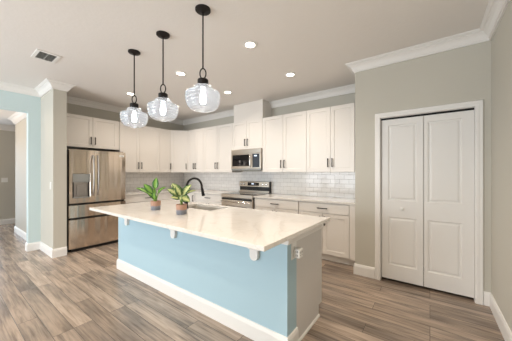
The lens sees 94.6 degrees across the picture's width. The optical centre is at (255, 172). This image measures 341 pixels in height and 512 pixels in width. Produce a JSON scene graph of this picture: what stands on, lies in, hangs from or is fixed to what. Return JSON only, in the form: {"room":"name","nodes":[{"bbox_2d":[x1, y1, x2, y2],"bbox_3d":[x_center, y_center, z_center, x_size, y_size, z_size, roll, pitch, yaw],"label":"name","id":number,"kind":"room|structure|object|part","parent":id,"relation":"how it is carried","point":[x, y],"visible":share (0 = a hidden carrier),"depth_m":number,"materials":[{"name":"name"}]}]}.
{"room":"kitchen","nodes":[
{"label":"kitchen","id":0,"kind":"room"},
{"bbox_2d":[0,130,14,219],"bbox_3d":[-7.029,0.050,5.422,0.150,2.540,7.600,0,0,36],"label":"wall","id":1,"kind":"structure","parent":0,"point":[7,138],"depth_m":6.11,"materials":[{"name":"grey paint"}]},
{"bbox_2d":[0,124,14,131],"bbox_3d":[-7.340,-1.155,4.782,0.108,0.130,6.200,0,0,36],"label":"trim","id":2,"kind":"structure","parent":1,"relation":"attached to","point":[2,127],"depth_m":6.07,"materials":[{"name":"white paint"}]},
{"bbox_2d":[0,218,14,224],"bbox_3d":[-6.040,1.252,6.625,0.016,0.135,1.690,0,0,36],"label":"baseboard","id":3,"kind":"structure","parent":1,"relation":"attached to","point":[11,220],"depth_m":6.10,"materials":[{"name":"white paint"}]},
{"bbox_2d":[0,109,14,125],"bbox_3d":[-5.728,-1.270,4.465,3.380,0.100,7.600,0,0,36],"label":"ceiling","id":4,"kind":"structure","parent":0,"point":[4,114],"depth_m":5.20,"materials":[{"name":"white paint"}]},
{"bbox_2d":[15,89,66,248],"bbox_3d":[-4.230,-0.050,4.560,2.780,2.740,0.190,0,0,36],"label":"wall","id":5,"kind":"structure","parent":0,"point":[54,102],"depth_m":3.80,"materials":[{"name":"grey paint"}]},
{"bbox_2d":[8,112,26,123],"bbox_3d":[-4.674,-1.155,4.765,2.038,0.130,0.208,0,0,36],"label":"trim","id":6,"kind":"structure","parent":5,"relation":"attached to","point":[16,117],"depth_m":4.90,"materials":[{"name":"white paint"}]},
{"bbox_2d":[14,226,66,257],"bbox_3d":[-4.276,1.252,4.498,2.812,0.135,0.346,0,0,36],"label":"baseboard","id":7,"kind":"structure","parent":5,"relation":"attached to","point":[53,253],"depth_m":3.97,"materials":[{"name":"white paint"}]},
{"bbox_2d":[0,90,182,242],"bbox_3d":[-4.271,-0.050,3.492,0.120,2.740,7.560,0,0,36],"label":"wall","id":8,"kind":"structure","parent":0,"point":[10,101],"depth_m":4.09,"materials":[{"name":"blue paint"}]},
{"bbox_2d":[67,113,118,150],"bbox_3d":[-3.212,-0.762,4.547,0.374,0.585,0.983,0,0,36],"label":"upper cabinet","id":9,"kind":"object","parent":8,"relation":"attached to","point":[83,132],"visible":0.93,"depth_m":4.46,"materials":[{"name":"white paint"}]},
{"bbox_3d":[-3.230,-0.763,4.284,0.019,0.578,0.465,0,0,36],"label":"door","id":10,"kind":"part","parent":9,"relation":"part of","materials":[{"name":"white paint"}]},
{"bbox_3d":[-2.959,-0.763,4.652,0.019,0.578,0.440,0,0,36],"label":"door","id":11,"kind":"part","parent":9,"relation":"part of","materials":[{"name":"white paint"}]},
{"bbox_2d":[0,78,233,124],"bbox_3d":[-3.377,-1.366,2.834,2.140,0.108,7.560,0,0,36],"label":"trim","id":12,"kind":"structure","parent":8,"relation":"attached to","point":[47,85],"depth_m":4.51,"materials":[{"name":"white paint"}]},
{"bbox_2d":[113,122,159,171],"bbox_3d":[-2.656,-0.535,5.303,0.374,1.040,0.886,0,0,36],"label":"upper cabinet","id":13,"kind":"object","parent":8,"relation":"attached to","point":[141,146],"visible":0.92,"depth_m":5.20,"materials":[{"name":"white paint"}]},
{"bbox_3d":[-2.683,-0.536,5.028,0.019,1.033,0.408,0,0,36],"label":"door","id":14,"kind":"part","parent":13,"relation":"part of","materials":[{"name":"white paint"}]},
{"bbox_3d":[-2.420,-0.536,5.385,0.019,1.033,0.470,0,0,36],"label":"door","id":15,"kind":"part","parent":13,"relation":"part of","materials":[{"name":"white paint"}]},
{"bbox_2d":[160,128,170,171],"bbox_3d":[-2.301,-0.535,5.785,0.374,1.040,0.305,0,0,36],"label":"upper cabinet","id":16,"kind":"object","parent":8,"relation":"attached to","point":[165,135],"visible":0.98,"depth_m":5.70,"materials":[{"name":"white paint"}]},
{"bbox_2d":[0,0,488,119],"bbox_3d":[-1.795,-1.470,1.694,6.300,0.100,8.000,0,0,36],"label":"ceiling","id":17,"kind":"structure","parent":0,"point":[314,40],"depth_m":2.53,"materials":[{"name":"white paint"}]},
{"bbox_2d":[31,49,60,63],"bbox_3d":[-2.554,-1.415,2.873,0.300,0.010,0.220,0,0,36],"label":"ceiling vent","id":18,"kind":"object","parent":17,"relation":"in","point":[39,54],"visible":1,"depth_m":2.86,"materials":[{"name":"white metal"}]},
{"bbox_2d":[119,49,147,127],"bbox_3d":[-1.426,-0.971,2.769,0.302,0.897,0.302,0,0,36],"label":"pendant light","id":19,"kind":"object","parent":17,"relation":"hanging from","point":[134,106],"visible":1,"depth_m":2.75,"materials":[{"name":"clear glass"}]},
{"bbox_3d":[-1.426,-0.642,2.769,0.302,0.238,0.302,0,0,36],"label":"lamp shade","id":20,"kind":"part","parent":19,"relation":"part of","materials":[{"name":"clear glass"}]},
{"bbox_3d":[-1.426,-1.147,2.769,0.013,0.485,0.013,0,0,36],"label":"rod","id":21,"kind":"part","parent":19,"relation":"part of","materials":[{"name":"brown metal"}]},
{"bbox_3d":[-1.426,-0.659,2.769,0.058,0.130,0.058,0,0,36],"label":"bulb","id":22,"kind":"part","parent":19,"relation":"part of","materials":[{"name":"white glass"}]},
{"bbox_2d":[147,30,178,121],"bbox_3d":[-0.951,-0.971,2.419,0.302,0.897,0.302,0,0,36],"label":"pendant light","id":23,"kind":"object","parent":17,"relation":"hanging from","point":[162,96],"visible":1,"depth_m":2.40,"materials":[{"name":"clear glass"}]},
{"bbox_3d":[-0.951,-0.642,2.419,0.302,0.238,0.302,0,0,36],"label":"lamp shade","id":24,"kind":"part","parent":23,"relation":"part of","materials":[{"name":"clear glass"}]},
{"bbox_3d":[-0.951,-1.147,2.419,0.013,0.485,0.013,0,0,36],"label":"rod","id":25,"kind":"part","parent":23,"relation":"part of","materials":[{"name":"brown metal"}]},
{"bbox_3d":[-0.951,-0.659,2.419,0.058,0.130,0.058,0,0,36],"label":"bulb","id":26,"kind":"part","parent":23,"relation":"part of","materials":[{"name":"white glass"}]},
{"bbox_2d":[175,71,186,75],"bbox_3d":[-1.073,-1.415,3.367,0.164,0.010,0.164,0,0,36],"label":"recessed light","id":27,"kind":"object","parent":17,"relation":"in","point":[180,73],"visible":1,"depth_m":3.36,"materials":[{"name":"white plastic"}]},
{"bbox_2d":[185,4,220,112],"bbox_3d":[-0.460,-0.971,2.050,0.302,0.897,0.302,0,0,36],"label":"pendant light","id":28,"kind":"object","parent":17,"relation":"hanging from","point":[203,10],"visible":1,"depth_m":2.03,"materials":[{"name":"clear glass"}]},
{"bbox_3d":[-0.460,-0.642,2.050,0.302,0.238,0.302,0,0,36],"label":"lamp shade","id":29,"kind":"part","parent":28,"relation":"part of","materials":[{"name":"clear glass"}]},
{"bbox_3d":[-0.460,-1.147,2.050,0.013,0.485,0.013,0,0,36],"label":"rod","id":30,"kind":"part","parent":28,"relation":"part of","materials":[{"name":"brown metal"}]},
{"bbox_3d":[-0.460,-0.659,2.050,0.058,0.130,0.058,0,0,36],"label":"bulb","id":31,"kind":"part","parent":28,"relation":"part of","materials":[{"name":"white glass"}]},
{"bbox_2d":[243,40,257,48],"bbox_3d":[-0.065,-1.415,2.611,0.164,0.010,0.164,0,0,36],"label":"recessed light","id":32,"kind":"object","parent":17,"relation":"in","point":[249,44],"visible":1,"depth_m":2.60,"materials":[{"name":"white plastic"}]},
{"bbox_2d":[285,72,295,76],"bbox_3d":[0.494,-1.415,3.404,0.164,0.010,0.164,0,0,36],"label":"recessed light","id":33,"kind":"object","parent":17,"relation":"in","point":[289,74],"visible":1,"depth_m":3.39,"materials":[{"name":"white plastic"}]},
{"bbox_2d":[0,223,504,340],"bbox_3d":[-3.245,1.370,2.761,9.900,0.100,8.000,0,0,36],"label":"floor","id":34,"kind":"structure","parent":0,"point":[82,295],"depth_m":2.27,"materials":[{"name":"brown wood"}]},
{"bbox_2d":[67,148,125,251],"bbox_3d":[-3.043,0.456,4.392,0.740,1.728,0.934,0,0,36],"label":"refrigerator","id":35,"kind":"object","parent":34,"relation":"on","point":[94,178],"visible":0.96,"depth_m":4.13,"materials":[{"name":"silver metal"}]},
{"bbox_3d":[-2.976,0.057,4.037,0.058,0.903,0.365,0,0,36],"label":"door","id":36,"kind":"part","parent":35,"relation":"part of","materials":[{"name":"silver metal"}]},
{"bbox_3d":[-2.970,0.086,4.018,0.030,0.139,0.245,0,0,36],"label":"dispenser panel","id":37,"kind":"part","parent":35,"relation":"part of","materials":[{"name":"grey plastic"}]},
{"bbox_3d":[-2.820,1.022,4.250,0.066,0.480,0.898,0,0,36],"label":"drawer","id":38,"kind":"part","parent":35,"relation":"part of","materials":[{"name":"silver metal"}]},
{"bbox_3d":[-2.831,0.040,4.120,0.076,0.710,0.024,0,0,36],"label":"handle","id":39,"kind":"part","parent":35,"relation":"part of","materials":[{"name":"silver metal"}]},
{"bbox_3d":[-2.820,0.645,4.250,0.066,0.206,0.898,0,0,36],"label":"drawer","id":40,"kind":"part","parent":35,"relation":"part of","materials":[{"name":"silver metal"}]},
{"bbox_3d":[-2.791,0.040,4.181,0.076,0.710,0.024,0,0,36],"label":"handle","id":41,"kind":"part","parent":35,"relation":"part of","materials":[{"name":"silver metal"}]},
{"bbox_3d":[-2.708,0.057,4.401,0.066,0.903,0.523,0,0,36],"label":"door","id":42,"kind":"part","parent":35,"relation":"part of","materials":[{"name":"silver metal"}]},
{"bbox_2d":[124,192,167,203],"bbox_3d":[-2.537,0.883,5.223,0.632,0.874,0.973,0,0,36],"label":"base cabinet","id":43,"kind":"object","parent":34,"relation":"on","point":[161,196],"visible":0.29,"depth_m":4.98,"materials":[{"name":"white paint"}]},
{"bbox_2d":[168,192,194,201],"bbox_3d":[-1.759,0.883,5.788,1.214,0.874,0.854,0,0,36],"label":"base cabinet","id":44,"kind":"object","parent":34,"relation":"on","point":[191,195],"visible":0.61,"depth_m":5.39,"materials":[{"name":"white paint"}]},
{"bbox_2d":[126,188,238,195],"bbox_3d":[-1.700,0.430,5.141,2.090,0.030,1.839,0,0,36],"label":"countertop","id":45,"kind":"structure","parent":44,"relation":"on","point":[215,192],"depth_m":5.30,"materials":[{"name":"white stone"}]},
{"bbox_3d":[-1.614,0.832,5.483,0.600,0.748,0.019,0,0,36],"label":"door","id":46,"kind":"part","parent":44,"relation":"part of","materials":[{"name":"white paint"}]},
{"bbox_2d":[195,193,221,204],"bbox_3d":[-0.855,0.883,5.260,0.864,0.874,0.632,0,0,36],"label":"base cabinet","id":47,"kind":"object","parent":34,"relation":"on","point":[208,198],"visible":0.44,"depth_m":5.03,"materials":[{"name":"white paint"}]},
{"bbox_3d":[-1.185,0.907,5.167,0.421,0.598,0.019,0,0,36],"label":"door","id":48,"kind":"part","parent":47,"relation":"part of","materials":[{"name":"white paint"}]},
{"bbox_3d":[-0.839,0.907,4.913,0.421,0.598,0.019,0,0,36],"label":"door","id":49,"kind":"part","parent":47,"relation":"part of","materials":[{"name":"white paint"}]},
{"bbox_2d":[117,206,322,340],"bbox_3d":[-0.709,0.883,2.667,2.695,0.874,0.974,0,0,36],"label":"kitchen island","id":50,"kind":"object","parent":34,"relation":"on","point":[268,295],"visible":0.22,"depth_m":2.07,"materials":[{"name":"blue paint"}]},
{"bbox_3d":[-0.801,1.252,2.541,2.679,0.135,0.166,0,0,36],"label":"baseboard","id":51,"kind":"part","parent":50,"relation":"part of","materials":[{"name":"white paint"}]},
{"bbox_2d":[89,199,329,251],"bbox_3d":[-0.658,0.430,2.524,2.548,0.030,1.085,0,0,36],"label":"island countertop","id":52,"kind":"structure","parent":50,"relation":"on","point":[261,230],"depth_m":2.02,"materials":[{"name":"white stone"}]},
{"bbox_2d":[136,177,165,209],"bbox_3d":[-1.178,0.233,2.666,0.325,0.364,0.137,0,0,0],"label":"potted plant","id":53,"kind":"object","parent":52,"relation":"on","point":[156,204],"visible":1,"depth_m":2.65,"materials":[{"name":"green plant"}]},
{"bbox_3d":[-1.131,0.365,2.664,0.108,0.100,0.108,0,0,36],"label":"pot","id":54,"kind":"part","parent":53,"relation":"part of","materials":[{"name":"orange ceramic"}]},
{"bbox_2d":[167,183,195,214],"bbox_3d":[-0.753,0.260,2.378,0.277,0.310,0.156,0,0,0],"label":"potted plant","id":55,"kind":"object","parent":52,"relation":"on","point":[176,190],"visible":1,"depth_m":2.35,"materials":[{"name":"green plant"}]},
{"bbox_3d":[-0.752,0.365,2.386,0.108,0.100,0.108,0,0,36],"label":"pot","id":56,"kind":"part","parent":55,"relation":"part of","materials":[{"name":"orange ceramic"}]},
{"bbox_2d":[184,177,204,208],"bbox_3d":[-0.772,0.233,2.893,0.130,0.364,0.310,0,0,36],"label":"faucet","id":57,"kind":"object","parent":52,"relation":"on","point":[192,178],"visible":0.66,"depth_m":2.88,"materials":[{"name":"black metal"}]},
{"bbox_3d":[-0.748,0.188,2.864,0.026,0.274,0.263,0,0,36],"label":"spout","id":58,"kind":"part","parent":57,"relation":"part of","materials":[{"name":"black metal"}]},
{"bbox_2d":[189,206,218,210],"bbox_3d":[-0.661,0.550,2.914,0.628,0.210,0.318,0,0,36],"label":"sink","id":59,"kind":"object","parent":52,"relation":"in","point":[194,207],"visible":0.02,"depth_m":3.13,"materials":[{"name":"silver metal"}]},
{"bbox_2d":[291,241,296,259],"bbox_3d":[0.285,0.583,1.777,0.008,0.124,0.080,0,0,36],"label":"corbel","id":60,"kind":"object","parent":50,"relation":"attached to","point":[293,245],"visible":0.63,"depth_m":1.76,"materials":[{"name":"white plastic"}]},
{"bbox_2d":[294,247,302,258],"bbox_3d":[0.318,0.598,1.774,0.049,0.068,0.061,0,0,36],"label":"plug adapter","id":61,"kind":"object","parent":60,"relation":"attached to","point":[298,251],"visible":1,"depth_m":1.76,"materials":[{"name":"white plastic"}]},
{"bbox_3d":[0.460,0.883,2.039,0.018,0.874,0.527,0,0,36],"label":"panel","id":62,"kind":"part","parent":50,"relation":"part of","materials":[{"name":"white paint"}]},
{"bbox_3d":[0.457,1.310,2.009,0.011,0.020,0.433,0,0,36],"label":"shoe moulding","id":63,"kind":"part","parent":50,"relation":"part of","materials":[{"name":"white paint"}]},
{"bbox_2d":[220,181,270,208],"bbox_3d":[-0.209,0.748,4.739,0.776,1.145,0.704,0,0,36],"label":"range","id":64,"kind":"object","parent":34,"relation":"on","point":[244,198],"visible":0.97,"depth_m":4.70,"materials":[{"name":"silver metal"}]},
{"bbox_3d":[-0.399,0.550,4.481,0.710,0.026,0.063,0,0,36],"label":"handle","id":65,"kind":"part","parent":64,"relation":"part of","materials":[{"name":"silver metal"}]},
{"bbox_3d":[-0.368,0.785,4.523,0.770,0.600,0.040,0,0,36],"label":"oven door","id":66,"kind":"part","parent":64,"relation":"part of","materials":[{"name":"silver metal"}]},
{"bbox_3d":[-0.369,0.442,4.521,0.776,0.066,0.044,0,0,36],"label":"trim","id":67,"kind":"part","parent":64,"relation":"part of","materials":[{"name":"silver metal"}]},
{"bbox_2d":[225,192,269,195],"bbox_3d":[-0.202,0.416,4.749,0.776,0.016,0.550,0,0,36],"label":"cooktop","id":68,"kind":"object","parent":64,"relation":"in","point":[231,193],"depth_m":4.70,"materials":[{"name":"black glass"}]},
{"bbox_3d":[-0.058,0.233,4.954,0.295,0.070,0.014,0,0,36],"label":"display glass","id":69,"kind":"part","parent":64,"relation":"part of","materials":[{"name":"black glass"}]},
{"bbox_2d":[255,198,298,213],"bbox_3d":[0.488,0.883,4.271,0.886,0.874,0.632,0,0,36],"label":"base cabinet","id":70,"kind":"object","parent":34,"relation":"on","point":[287,206],"visible":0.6,"depth_m":4.01,"materials":[{"name":"white paint"}]},
{"bbox_3d":[0.154,0.907,4.182,0.432,0.598,0.019,0,0,36],"label":"door","id":71,"kind":"part","parent":70,"relation":"part of","materials":[{"name":"white paint"}]},
{"bbox_3d":[0.508,0.907,3.921,0.432,0.598,0.019,0,0,36],"label":"door","id":72,"kind":"part","parent":70,"relation":"part of","materials":[{"name":"white paint"}]},
{"bbox_2d":[253,194,354,204],"bbox_3d":[0.858,0.430,4.013,1.790,0.030,0.622,0,0,36],"label":"countertop","id":73,"kind":"structure","parent":70,"relation":"on","point":[333,200],"depth_m":3.85,"materials":[{"name":"white stone"}]},
{"bbox_2d":[299,201,354,265],"bbox_3d":[1.203,0.883,3.745,0.884,0.874,0.632,0,0,36],"label":"base cabinet","id":74,"kind":"object","parent":34,"relation":"on","point":[338,234],"visible":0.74,"depth_m":3.44,"materials":[{"name":"white paint"}]},
{"bbox_3d":[0.849,0.907,3.671,0.378,0.598,0.019,0,0,36],"label":"door","id":75,"kind":"part","parent":74,"relation":"part of","materials":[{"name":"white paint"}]},
{"bbox_3d":[1.004,0.528,3.556,0.765,0.140,0.019,0,0,36],"label":"drawer","id":76,"kind":"part","parent":74,"relation":"part of","materials":[{"name":"white paint"}]},
{"bbox_3d":[1.160,0.907,3.441,0.378,0.598,0.019,0,0,36],"label":"door","id":77,"kind":"part","parent":74,"relation":"part of","materials":[{"name":"white paint"}]},
{"bbox_2d":[183,93,423,266],"bbox_3d":[0.429,-0.050,4.783,6.160,2.740,0.107,0,0,36],"label":"wall","id":78,"kind":"structure","parent":0,"point":[324,184],"depth_m":4.51,"materials":[{"name":"tile"}]},
{"bbox_2d":[171,130,186,171],"bbox_3d":[-1.929,-0.535,6.070,0.611,1.040,0.606,0,0,36],"label":"upper cabinet","id":79,"kind":"object","parent":78,"relation":"attached to","point":[178,137],"visible":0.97,"depth_m":5.85,"materials":[{"name":"white paint"}]},
{"bbox_2d":[187,128,202,171],"bbox_3d":[-1.382,-0.535,5.826,0.584,1.040,0.374,0,0,36],"label":"upper cabinet","id":80,"kind":"object","parent":78,"relation":"attached to","point":[194,137],"visible":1,"depth_m":5.69,"materials":[{"name":"white paint"}]},
{"bbox_3d":[-1.584,-0.536,5.799,0.288,1.033,0.019,0,0,36],"label":"door","id":81,"kind":"part","parent":80,"relation":"part of","materials":[{"name":"white paint"}]},
{"bbox_3d":[-1.348,-0.536,5.625,0.288,1.033,0.019,0,0,36],"label":"door","id":82,"kind":"part","parent":80,"relation":"part of","materials":[{"name":"white paint"}]},
{"bbox_2d":[203,123,241,171],"bbox_3d":[-0.779,-0.535,5.382,0.908,1.040,0.374,0,0,36],"label":"upper cabinet","id":83,"kind":"object","parent":78,"relation":"attached to","point":[217,140],"visible":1,"depth_m":5.25,"materials":[{"name":"white paint"}]},
{"bbox_3d":[-1.046,-0.536,5.403,0.450,1.033,0.019,0,0,36],"label":"door","id":84,"kind":"part","parent":83,"relation":"part of","materials":[{"name":"white paint"}]},
{"bbox_3d":[-0.680,-0.536,5.133,0.450,1.033,0.019,0,0,36],"label":"door","id":85,"kind":"part","parent":83,"relation":"part of","materials":[{"name":"white paint"}]},
{"bbox_2d":[232,118,261,149],"bbox_3d":[-0.101,-0.767,4.883,0.770,0.575,0.374,0,0,36],"label":"upper cabinet","id":86,"kind":"object","parent":78,"relation":"attached to","point":[245,134],"visible":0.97,"depth_m":4.75,"materials":[{"name":"white paint"}]},
{"bbox_3d":[-0.340,-0.768,4.883,0.381,0.568,0.019,0,0,36],"label":"door","id":87,"kind":"part","parent":86,"relation":"part of","materials":[{"name":"white paint"}]},
{"bbox_2d":[231,148,261,170],"bbox_3d":[-0.118,-0.266,4.848,0.752,0.422,0.420,0,0,36],"label":"microwave","id":88,"kind":"object","parent":86,"relation":"attached to","point":[242,159],"visible":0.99,"depth_m":4.70,"materials":[{"name":"silver metal"}]},
{"bbox_3d":[-0.288,-0.236,4.790,0.545,0.300,0.030,0,0,36],"label":"door","id":89,"kind":"part","parent":88,"relation":"part of","materials":[{"name":"black glass"}]},
{"bbox_3d":[-0.205,-0.432,4.730,0.750,0.089,0.031,0,0,36],"label":"vent panel","id":90,"kind":"part","parent":88,"relation":"part of","materials":[{"name":"silver metal"}]},
{"bbox_3d":[0.016,-0.236,4.567,0.202,0.300,0.031,0,0,36],"label":"control panel","id":91,"kind":"part","parent":88,"relation":"part of","materials":[{"name":"silver metal"}]},
{"bbox_2d":[234,99,271,122],"bbox_3d":[-0.073,-1.238,4.894,0.740,0.363,0.325,0,0,36],"label":"vent duct cover","id":92,"kind":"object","parent":86,"relation":"on","point":[258,109],"depth_m":4.72,"materials":[{"name":"white paint"}]},
{"bbox_3d":[-0.029,-0.768,4.654,0.381,0.568,0.019,0,0,36],"label":"door","id":93,"kind":"part","parent":86,"relation":"part of","materials":[{"name":"white paint"}]},
{"bbox_2d":[262,111,305,171],"bbox_3d":[0.575,-0.535,4.385,0.903,1.040,0.374,0,0,36],"label":"upper cabinet","id":94,"kind":"object","parent":78,"relation":"attached to","point":[283,136],"visible":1,"depth_m":4.24,"materials":[{"name":"white paint"}]},
{"bbox_3d":[0.309,-0.536,4.405,0.447,1.033,0.019,0,0,36],"label":"door","id":95,"kind":"part","parent":94,"relation":"part of","materials":[{"name":"white paint"}]},
{"bbox_3d":[0.673,-0.536,4.137,0.448,1.033,0.019,0,0,36],"label":"door","id":96,"kind":"part","parent":94,"relation":"part of","materials":[{"name":"white paint"}]},
{"bbox_2d":[306,103,354,171],"bbox_3d":[1.299,-0.535,3.853,0.889,1.040,0.374,0,0,36],"label":"upper cabinet","id":97,"kind":"object","parent":78,"relation":"attached to","point":[330,131],"visible":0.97,"depth_m":3.74,"materials":[{"name":"white paint"}]},
{"bbox_3d":[1.021,-0.536,3.881,0.404,1.033,0.019,0,0,36],"label":"door","id":98,"kind":"part","parent":97,"relation":"part of","materials":[{"name":"white paint"}]},
{"bbox_3d":[1.333,-0.536,3.651,0.361,1.033,0.019,0,0,36],"label":"door","id":99,"kind":"part","parent":97,"relation":"part of","materials":[{"name":"white paint"}]},
{"bbox_2d":[355,41,490,292],"bbox_3d":[2.050,-0.050,3.038,1.280,2.740,0.795,0,0,36],"label":"wall","id":100,"kind":"structure","parent":0,"point":[463,74],"depth_m":2.74,"materials":[{"name":"grey paint"}]},
{"bbox_2d":[354,263,374,278],"bbox_3d":[1.441,1.252,3.105,0.251,0.135,0.211,0,0,36],"label":"baseboard","id":101,"kind":"structure","parent":100,"relation":"attached to","point":[367,271],"depth_m":3.02,"materials":[{"name":"white paint"}]},
{"bbox_2d":[381,108,473,297],"bbox_3d":[1.895,0.307,2.677,0.857,1.958,0.079,0,0,36],"label":"door","id":102,"kind":"structure","parent":100,"relation":"in","point":[448,135],"depth_m":2.64,"materials":[{"name":"white paint"}]},
{"bbox_2d":[375,99,483,304],"bbox_3d":[1.910,0.292,2.696,0.985,2.056,0.122,0,0,36],"label":"door frame","id":103,"kind":"structure","parent":100,"relation":"attached to","point":[478,105],"depth_m":2.42,"materials":[{"name":"white paint"}]},
{"bbox_2d":[491,0,511,331],"bbox_3d":[0.601,-0.050,-0.095,0.100,2.740,7.560,0,0,36],"label":"wall","id":104,"kind":"structure","parent":0,"point":[501,42],"depth_m":2.01,"materials":[{"name":"grey paint"}]},
{"bbox_2d":[269,0,509,107],"bbox_3d":[0.518,-1.366,0.537,2.601,0.108,8.163,0,0,15],"label":"trim","id":105,"kind":"structure","parent":104,"relation":"attached to","point":[495,9],"depth_m":2.64,"materials":[{"name":"white paint"}]},
{"bbox_2d":[484,291,511,340],"bbox_3d":[0.302,1.252,-0.368,0.056,0.135,6.765,0,0,36],"label":"baseboard","id":106,"kind":"structure","parent":104,"relation":"attached to","point":[489,300],"depth_m":2.04,"materials":[{"name":"white paint"}]}
]}

